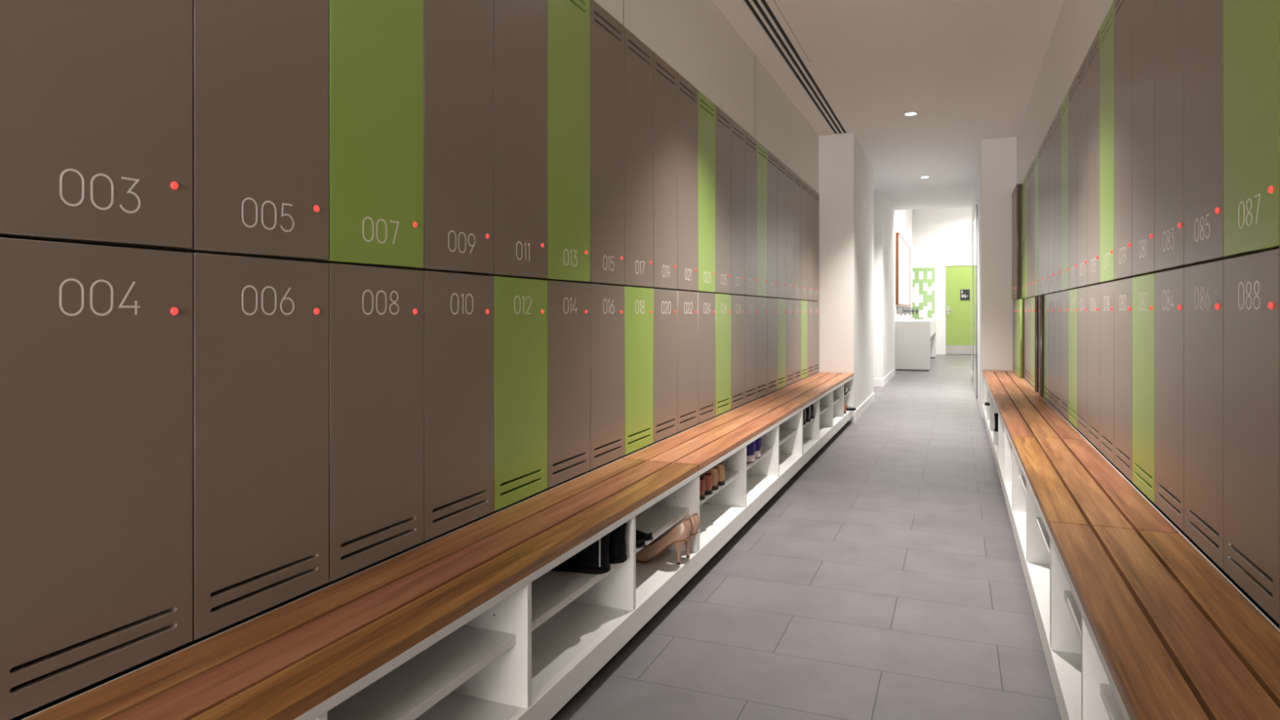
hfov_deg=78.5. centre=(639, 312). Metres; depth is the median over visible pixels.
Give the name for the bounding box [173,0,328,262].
locker
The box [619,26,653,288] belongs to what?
locker
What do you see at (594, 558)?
boot
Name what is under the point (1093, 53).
locker
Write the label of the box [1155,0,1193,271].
locker
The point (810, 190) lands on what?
locker
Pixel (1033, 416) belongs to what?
bench
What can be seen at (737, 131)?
locker
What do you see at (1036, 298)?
locker
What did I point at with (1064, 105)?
locker
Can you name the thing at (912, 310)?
tap
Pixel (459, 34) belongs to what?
locker
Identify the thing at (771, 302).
locker
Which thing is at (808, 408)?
shoe
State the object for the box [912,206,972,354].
wall
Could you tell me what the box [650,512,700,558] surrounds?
shoe
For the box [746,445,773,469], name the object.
shelf
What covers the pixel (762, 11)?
ceiling vent
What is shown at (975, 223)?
wall mirror
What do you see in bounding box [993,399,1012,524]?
shoe rack
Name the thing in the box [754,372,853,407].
bench
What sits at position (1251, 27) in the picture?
locker
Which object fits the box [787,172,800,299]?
locker
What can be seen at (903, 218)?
wall
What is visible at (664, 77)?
locker
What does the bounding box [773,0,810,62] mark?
trim
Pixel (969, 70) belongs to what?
ceiling
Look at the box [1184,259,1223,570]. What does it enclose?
locker
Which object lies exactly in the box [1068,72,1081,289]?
locker
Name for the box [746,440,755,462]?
sneaker
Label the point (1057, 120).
locker
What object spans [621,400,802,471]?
bench
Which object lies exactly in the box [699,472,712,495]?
shoe
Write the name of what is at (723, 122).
locker
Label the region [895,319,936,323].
countertop
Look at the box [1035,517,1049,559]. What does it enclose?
shelf
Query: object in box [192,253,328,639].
locker
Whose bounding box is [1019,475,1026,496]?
shelf
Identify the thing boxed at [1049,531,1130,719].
shoe rack
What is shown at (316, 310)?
indicator light
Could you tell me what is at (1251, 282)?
locker
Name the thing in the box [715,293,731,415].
locker
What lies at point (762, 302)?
locker
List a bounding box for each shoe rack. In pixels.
[293,471,698,719]
[686,407,803,585]
[795,375,853,475]
[982,372,993,453]
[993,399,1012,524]
[1011,441,1050,673]
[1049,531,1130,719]
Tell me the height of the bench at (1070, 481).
0.024 m
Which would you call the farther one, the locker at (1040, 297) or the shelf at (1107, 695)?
the locker at (1040, 297)
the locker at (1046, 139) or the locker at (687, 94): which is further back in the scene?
the locker at (1046, 139)
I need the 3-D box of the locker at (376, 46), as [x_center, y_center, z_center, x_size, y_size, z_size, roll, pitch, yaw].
[-0.792,-0.589,1.794,0.505,0.973,0.298,0,0,22]
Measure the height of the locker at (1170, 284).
0.639 m
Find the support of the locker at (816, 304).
attached to the wall at (694, 37)
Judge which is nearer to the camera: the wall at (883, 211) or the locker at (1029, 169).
the locker at (1029, 169)
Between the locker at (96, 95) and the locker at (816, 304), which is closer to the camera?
the locker at (96, 95)
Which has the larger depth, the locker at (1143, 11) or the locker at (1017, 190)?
the locker at (1017, 190)
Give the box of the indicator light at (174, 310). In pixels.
[170,306,177,315]
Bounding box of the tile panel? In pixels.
[912,267,932,319]
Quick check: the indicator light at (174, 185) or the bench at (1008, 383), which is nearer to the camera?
the indicator light at (174, 185)
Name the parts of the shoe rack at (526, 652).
panel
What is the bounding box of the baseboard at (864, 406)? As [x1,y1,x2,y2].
[853,368,894,422]
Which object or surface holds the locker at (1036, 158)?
on the locker at (1036, 298)
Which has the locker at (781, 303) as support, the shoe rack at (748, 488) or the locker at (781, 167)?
the locker at (781, 167)
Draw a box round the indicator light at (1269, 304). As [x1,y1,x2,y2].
[1267,302,1272,309]
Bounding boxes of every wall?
[9,0,818,719]
[873,191,894,379]
[894,209,912,370]
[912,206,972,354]
[1017,0,1113,183]
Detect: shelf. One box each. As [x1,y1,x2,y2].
[327,625,515,719]
[531,562,623,631]
[635,504,688,553]
[699,470,739,505]
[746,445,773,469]
[778,427,797,445]
[803,417,814,427]
[819,405,828,415]
[833,397,839,404]
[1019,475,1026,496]
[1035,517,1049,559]
[1063,590,1081,644]
[1099,683,1124,719]
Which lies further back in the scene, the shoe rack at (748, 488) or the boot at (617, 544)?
the shoe rack at (748, 488)
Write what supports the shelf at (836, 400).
attached to the shoe rack at (829, 419)
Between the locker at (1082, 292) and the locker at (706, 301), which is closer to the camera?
the locker at (1082, 292)
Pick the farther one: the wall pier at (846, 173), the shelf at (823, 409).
the wall pier at (846, 173)
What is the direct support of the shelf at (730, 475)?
attached to the shoe rack at (748, 488)
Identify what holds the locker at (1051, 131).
on the locker at (1051, 296)
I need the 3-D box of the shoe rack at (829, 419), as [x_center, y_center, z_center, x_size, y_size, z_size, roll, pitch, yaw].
[1.303,0.773,5.904,0.302,0.414,2.505,0,0,22]
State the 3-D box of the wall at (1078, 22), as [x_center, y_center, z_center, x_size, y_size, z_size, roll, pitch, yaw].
[1.342,-0.311,1.040,0.691,2.583,12.933,0,0,22]
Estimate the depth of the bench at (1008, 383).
5.82 m
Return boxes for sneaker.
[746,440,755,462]
[754,436,761,458]
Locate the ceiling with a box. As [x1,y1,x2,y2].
[712,0,1063,209]
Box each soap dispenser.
[896,306,902,315]
[902,306,906,315]
[906,306,911,315]
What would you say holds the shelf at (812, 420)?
attached to the shoe rack at (829, 419)
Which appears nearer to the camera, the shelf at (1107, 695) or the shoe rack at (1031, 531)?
the shelf at (1107, 695)
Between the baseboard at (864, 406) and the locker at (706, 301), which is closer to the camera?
the locker at (706, 301)
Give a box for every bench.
[21,458,697,719]
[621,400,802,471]
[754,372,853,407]
[982,369,1042,397]
[993,395,1086,440]
[1011,435,1182,533]
[1049,522,1279,719]
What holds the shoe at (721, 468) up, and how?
on the shoe rack at (748, 488)
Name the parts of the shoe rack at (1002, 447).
panel, panel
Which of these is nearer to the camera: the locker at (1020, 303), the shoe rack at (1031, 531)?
the shoe rack at (1031, 531)
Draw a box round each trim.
[622,0,623,25]
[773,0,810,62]
[1279,0,1279,629]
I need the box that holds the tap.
[902,308,914,314]
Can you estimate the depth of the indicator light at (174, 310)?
1.25 m
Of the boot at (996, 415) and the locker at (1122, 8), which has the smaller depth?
the locker at (1122, 8)
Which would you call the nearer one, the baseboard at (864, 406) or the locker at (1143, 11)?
the locker at (1143, 11)
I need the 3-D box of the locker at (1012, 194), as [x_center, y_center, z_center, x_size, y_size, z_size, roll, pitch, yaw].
[3.579,-0.599,6.948,0.505,0.973,0.298,0,0,22]
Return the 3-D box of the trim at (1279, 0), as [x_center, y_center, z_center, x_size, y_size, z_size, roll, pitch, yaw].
[0.081,-0.052,-1.849,0.525,2.065,6.631,0,0,22]
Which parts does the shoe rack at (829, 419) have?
panel, panel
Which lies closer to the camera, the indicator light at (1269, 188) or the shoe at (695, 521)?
the indicator light at (1269, 188)
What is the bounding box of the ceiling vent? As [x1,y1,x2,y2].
[742,0,847,134]
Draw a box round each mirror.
[895,232,910,306]
[972,204,977,398]
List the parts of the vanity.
panel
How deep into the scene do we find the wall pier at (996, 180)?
7.24 m
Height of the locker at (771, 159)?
0.973 m
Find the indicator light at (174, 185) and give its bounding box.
[170,182,177,189]
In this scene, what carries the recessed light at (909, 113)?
in the ceiling
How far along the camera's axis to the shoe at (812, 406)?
5.12 m
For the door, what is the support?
in the wall at (941, 237)
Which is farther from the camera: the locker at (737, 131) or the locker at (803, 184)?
the locker at (803, 184)
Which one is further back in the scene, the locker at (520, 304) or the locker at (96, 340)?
the locker at (520, 304)
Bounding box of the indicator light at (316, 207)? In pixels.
[314,205,319,211]
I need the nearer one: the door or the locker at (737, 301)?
the locker at (737, 301)
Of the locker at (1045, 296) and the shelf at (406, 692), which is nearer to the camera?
the shelf at (406, 692)
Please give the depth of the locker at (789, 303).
5.87 m
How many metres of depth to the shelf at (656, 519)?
2.65 m
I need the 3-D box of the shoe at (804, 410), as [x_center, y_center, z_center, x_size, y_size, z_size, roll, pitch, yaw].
[0.907,0.646,4.909,0.256,0.099,0.132,0,0,18]
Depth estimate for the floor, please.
2.67 m
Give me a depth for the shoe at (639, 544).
2.31 m
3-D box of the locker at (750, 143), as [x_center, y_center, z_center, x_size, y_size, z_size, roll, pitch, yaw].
[0.444,-0.589,4.854,0.505,0.973,0.298,0,0,22]
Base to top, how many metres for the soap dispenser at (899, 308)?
0.165 m
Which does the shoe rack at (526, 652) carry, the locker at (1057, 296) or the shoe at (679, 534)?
the shoe at (679, 534)
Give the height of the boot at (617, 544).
0.106 m
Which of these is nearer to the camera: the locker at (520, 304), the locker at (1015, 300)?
the locker at (520, 304)
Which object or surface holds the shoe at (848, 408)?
on the shoe rack at (829, 419)
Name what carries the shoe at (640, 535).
on the shoe rack at (526, 652)
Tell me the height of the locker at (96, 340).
0.639 m
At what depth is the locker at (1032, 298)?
5.63 m
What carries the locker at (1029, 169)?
on the locker at (1028, 299)
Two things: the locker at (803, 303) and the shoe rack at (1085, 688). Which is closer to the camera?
the shoe rack at (1085, 688)
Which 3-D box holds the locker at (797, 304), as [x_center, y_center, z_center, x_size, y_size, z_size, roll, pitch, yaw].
[1.006,0.221,6.245,0.505,0.639,0.298,0,0,22]
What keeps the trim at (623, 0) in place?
attached to the wall at (694, 37)
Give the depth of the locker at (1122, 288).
2.57 m
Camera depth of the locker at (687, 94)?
3.63 m
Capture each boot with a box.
[550,533,610,574]
[608,522,626,564]
[994,413,998,431]
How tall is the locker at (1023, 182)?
0.973 m
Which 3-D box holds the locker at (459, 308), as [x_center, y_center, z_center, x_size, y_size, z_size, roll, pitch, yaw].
[-0.680,0.221,2.073,0.505,0.639,0.298,0,0,22]
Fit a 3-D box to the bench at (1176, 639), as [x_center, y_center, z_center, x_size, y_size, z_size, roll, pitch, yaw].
[0.871,0.544,1.190,0.284,0.024,1.618,0,0,22]
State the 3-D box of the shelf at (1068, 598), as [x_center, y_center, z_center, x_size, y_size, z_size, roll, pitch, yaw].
[1.080,0.706,1.683,0.244,0.020,0.511,0,0,22]
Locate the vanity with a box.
[895,319,936,371]
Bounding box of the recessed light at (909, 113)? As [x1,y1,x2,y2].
[903,111,917,115]
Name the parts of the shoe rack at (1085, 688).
panel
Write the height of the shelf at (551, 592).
0.020 m
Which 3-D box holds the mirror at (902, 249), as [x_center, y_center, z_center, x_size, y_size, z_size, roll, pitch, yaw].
[5.048,-0.745,15.001,0.050,1.230,3.600,0,0,22]
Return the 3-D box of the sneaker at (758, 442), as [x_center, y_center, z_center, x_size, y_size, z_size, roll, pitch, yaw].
[0.460,0.641,3.810,0.261,0.108,0.118,0,0,17]
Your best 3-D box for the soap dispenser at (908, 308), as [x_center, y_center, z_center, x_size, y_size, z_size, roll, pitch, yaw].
[5.521,-0.028,16.105,0.100,0.165,0.100,0,0,22]
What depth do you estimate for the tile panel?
18.32 m
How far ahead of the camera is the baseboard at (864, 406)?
8.42 m
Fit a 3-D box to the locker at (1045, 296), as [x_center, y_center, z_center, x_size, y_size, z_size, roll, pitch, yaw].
[2.715,0.210,4.709,0.505,0.639,0.298,0,0,22]
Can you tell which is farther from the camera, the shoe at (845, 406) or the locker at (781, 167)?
the shoe at (845, 406)
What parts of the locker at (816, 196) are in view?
door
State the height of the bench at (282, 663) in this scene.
0.024 m
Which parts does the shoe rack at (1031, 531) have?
panel, panel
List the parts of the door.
kick plate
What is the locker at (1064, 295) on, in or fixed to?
attached to the wall at (1078, 22)
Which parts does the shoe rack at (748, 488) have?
panel, panel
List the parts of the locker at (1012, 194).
door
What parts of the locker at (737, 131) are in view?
door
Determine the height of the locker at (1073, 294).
0.639 m
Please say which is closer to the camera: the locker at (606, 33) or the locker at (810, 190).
the locker at (606, 33)
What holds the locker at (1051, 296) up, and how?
attached to the wall at (1078, 22)
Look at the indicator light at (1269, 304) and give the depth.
1.35 m
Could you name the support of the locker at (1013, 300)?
on the bench at (1008, 383)
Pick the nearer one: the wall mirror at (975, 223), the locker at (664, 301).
the locker at (664, 301)
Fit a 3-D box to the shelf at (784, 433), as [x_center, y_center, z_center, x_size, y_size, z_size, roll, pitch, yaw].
[0.695,0.706,4.430,0.264,0.020,0.646,0,0,22]
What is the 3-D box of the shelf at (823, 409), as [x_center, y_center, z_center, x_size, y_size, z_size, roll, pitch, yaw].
[1.172,0.706,5.609,0.264,0.020,0.600,0,0,22]
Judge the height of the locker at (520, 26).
0.973 m
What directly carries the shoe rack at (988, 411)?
on the floor
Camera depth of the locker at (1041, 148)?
5.06 m
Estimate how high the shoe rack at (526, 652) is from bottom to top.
0.414 m
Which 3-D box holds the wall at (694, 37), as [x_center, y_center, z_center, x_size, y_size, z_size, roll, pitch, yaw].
[-0.958,-0.311,1.583,0.637,2.583,12.217,0,0,22]
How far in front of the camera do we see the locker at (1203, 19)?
1.74 m
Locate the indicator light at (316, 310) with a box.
[314,308,319,314]
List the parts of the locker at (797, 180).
door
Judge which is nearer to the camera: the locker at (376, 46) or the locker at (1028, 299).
the locker at (376, 46)
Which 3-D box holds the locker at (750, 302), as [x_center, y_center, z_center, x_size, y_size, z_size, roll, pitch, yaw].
[0.444,0.221,4.854,0.505,0.639,0.298,0,0,22]
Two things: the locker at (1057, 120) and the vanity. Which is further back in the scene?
the vanity
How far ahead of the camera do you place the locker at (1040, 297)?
4.95 m
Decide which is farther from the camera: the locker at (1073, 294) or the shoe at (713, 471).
the locker at (1073, 294)
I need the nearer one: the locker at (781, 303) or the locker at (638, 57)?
the locker at (638, 57)
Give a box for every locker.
[0,0,192,250]
[0,237,192,719]
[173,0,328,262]
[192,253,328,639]
[315,0,423,269]
[328,263,423,582]
[413,0,493,275]
[423,271,493,541]
[485,0,547,279]
[493,275,547,511]
[537,0,590,282]
[547,280,590,488]
[579,0,624,285]
[590,284,624,470]
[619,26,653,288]
[624,286,653,454]
[644,51,677,289]
[653,288,677,442]
[673,72,697,291]
[677,290,697,432]
[693,90,715,293]
[697,292,715,423]
[711,106,731,293]
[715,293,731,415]
[725,119,744,295]
[731,294,744,408]
[741,130,756,296]
[744,295,756,403]
[753,140,767,297]
[756,297,767,398]
[764,150,777,297]
[767,297,777,393]
[774,158,786,298]
[777,297,786,389]
[782,165,793,298]
[786,298,793,385]
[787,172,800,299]
[793,299,800,382]
[798,178,807,300]
[800,300,807,379]
[804,184,813,300]
[807,300,813,376]
[808,190,819,301]
[813,301,819,373]
[1011,190,1015,300]
[1013,183,1021,299]
[1013,300,1014,371]
[1014,299,1017,373]
[1017,298,1024,377]
[1021,178,1026,298]
[1024,172,1027,298]
[1024,298,1027,380]
[1027,165,1031,297]
[1027,297,1031,383]
[1031,159,1035,297]
[1031,297,1034,386]
[1034,151,1039,296]
[1034,296,1038,391]
[1038,141,1046,295]
[1038,295,1043,395]
[1043,131,1052,294]
[1043,294,1048,400]
[1048,120,1056,293]
[1048,293,1053,405]
[1053,105,1064,292]
[1053,291,1061,413]
[1061,90,1072,290]
[1061,290,1068,420]
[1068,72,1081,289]
[1068,288,1077,428]
[1077,53,1093,287]
[1077,286,1087,438]
[1087,29,1105,285]
[1087,284,1099,450]
[1099,0,1120,283]
[1099,281,1114,464]
[1114,0,1139,279]
[1114,277,1132,481]
[1132,0,1163,275]
[1132,273,1155,503]
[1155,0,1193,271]
[1155,267,1184,532]
[1184,0,1235,265]
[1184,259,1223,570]
[1223,0,1279,257]
[1223,248,1279,624]
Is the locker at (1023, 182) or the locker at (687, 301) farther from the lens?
the locker at (1023, 182)
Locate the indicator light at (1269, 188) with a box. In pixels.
[1267,186,1272,193]
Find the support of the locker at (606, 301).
attached to the wall at (694, 37)
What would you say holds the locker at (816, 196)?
on the locker at (816, 304)
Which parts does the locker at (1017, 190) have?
door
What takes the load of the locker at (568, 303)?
attached to the wall at (694, 37)
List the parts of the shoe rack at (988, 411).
panel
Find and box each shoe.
[635,518,691,564]
[635,529,653,541]
[635,538,646,548]
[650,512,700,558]
[699,466,718,490]
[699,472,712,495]
[699,477,705,500]
[713,462,724,485]
[803,408,805,425]
[804,405,810,422]
[809,403,814,418]
[844,404,846,413]
[845,405,856,410]
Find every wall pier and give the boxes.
[762,133,873,422]
[972,137,1069,422]
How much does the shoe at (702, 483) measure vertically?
0.076 m
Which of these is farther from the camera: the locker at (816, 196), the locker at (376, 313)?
the locker at (816, 196)
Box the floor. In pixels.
[554,354,1279,719]
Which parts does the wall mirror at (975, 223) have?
pane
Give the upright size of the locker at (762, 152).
0.973 m
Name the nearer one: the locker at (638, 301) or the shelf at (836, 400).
the locker at (638, 301)
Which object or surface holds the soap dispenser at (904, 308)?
attached to the wall at (903, 218)
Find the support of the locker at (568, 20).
on the locker at (568, 303)
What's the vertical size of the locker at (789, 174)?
0.973 m
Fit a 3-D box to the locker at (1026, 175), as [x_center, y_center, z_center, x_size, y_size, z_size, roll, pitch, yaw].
[3.277,-0.599,6.100,0.505,0.973,0.298,0,0,22]
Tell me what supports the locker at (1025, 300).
attached to the wall at (1078, 22)
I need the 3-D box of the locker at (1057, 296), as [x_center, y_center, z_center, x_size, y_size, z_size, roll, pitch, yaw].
[2.490,0.210,4.153,0.505,0.639,0.298,0,0,22]
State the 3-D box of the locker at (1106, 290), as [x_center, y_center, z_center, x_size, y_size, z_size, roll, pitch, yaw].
[1.928,0.210,2.762,0.505,0.639,0.298,0,0,22]
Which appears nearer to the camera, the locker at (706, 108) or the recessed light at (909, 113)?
the locker at (706, 108)
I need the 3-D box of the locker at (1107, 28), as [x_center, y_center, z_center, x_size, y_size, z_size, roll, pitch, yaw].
[1.928,-0.599,2.762,0.505,0.973,0.298,0,0,22]
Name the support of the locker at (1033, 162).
on the locker at (1032, 298)
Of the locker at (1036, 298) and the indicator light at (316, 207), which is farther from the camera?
the locker at (1036, 298)
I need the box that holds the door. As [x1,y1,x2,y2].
[943,263,972,355]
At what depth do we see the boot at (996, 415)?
4.57 m
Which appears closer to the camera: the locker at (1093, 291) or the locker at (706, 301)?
the locker at (1093, 291)
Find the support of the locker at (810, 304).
attached to the wall at (694, 37)
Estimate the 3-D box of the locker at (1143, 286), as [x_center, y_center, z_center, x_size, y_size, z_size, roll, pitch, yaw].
[1.703,0.210,2.206,0.505,0.639,0.298,0,0,22]

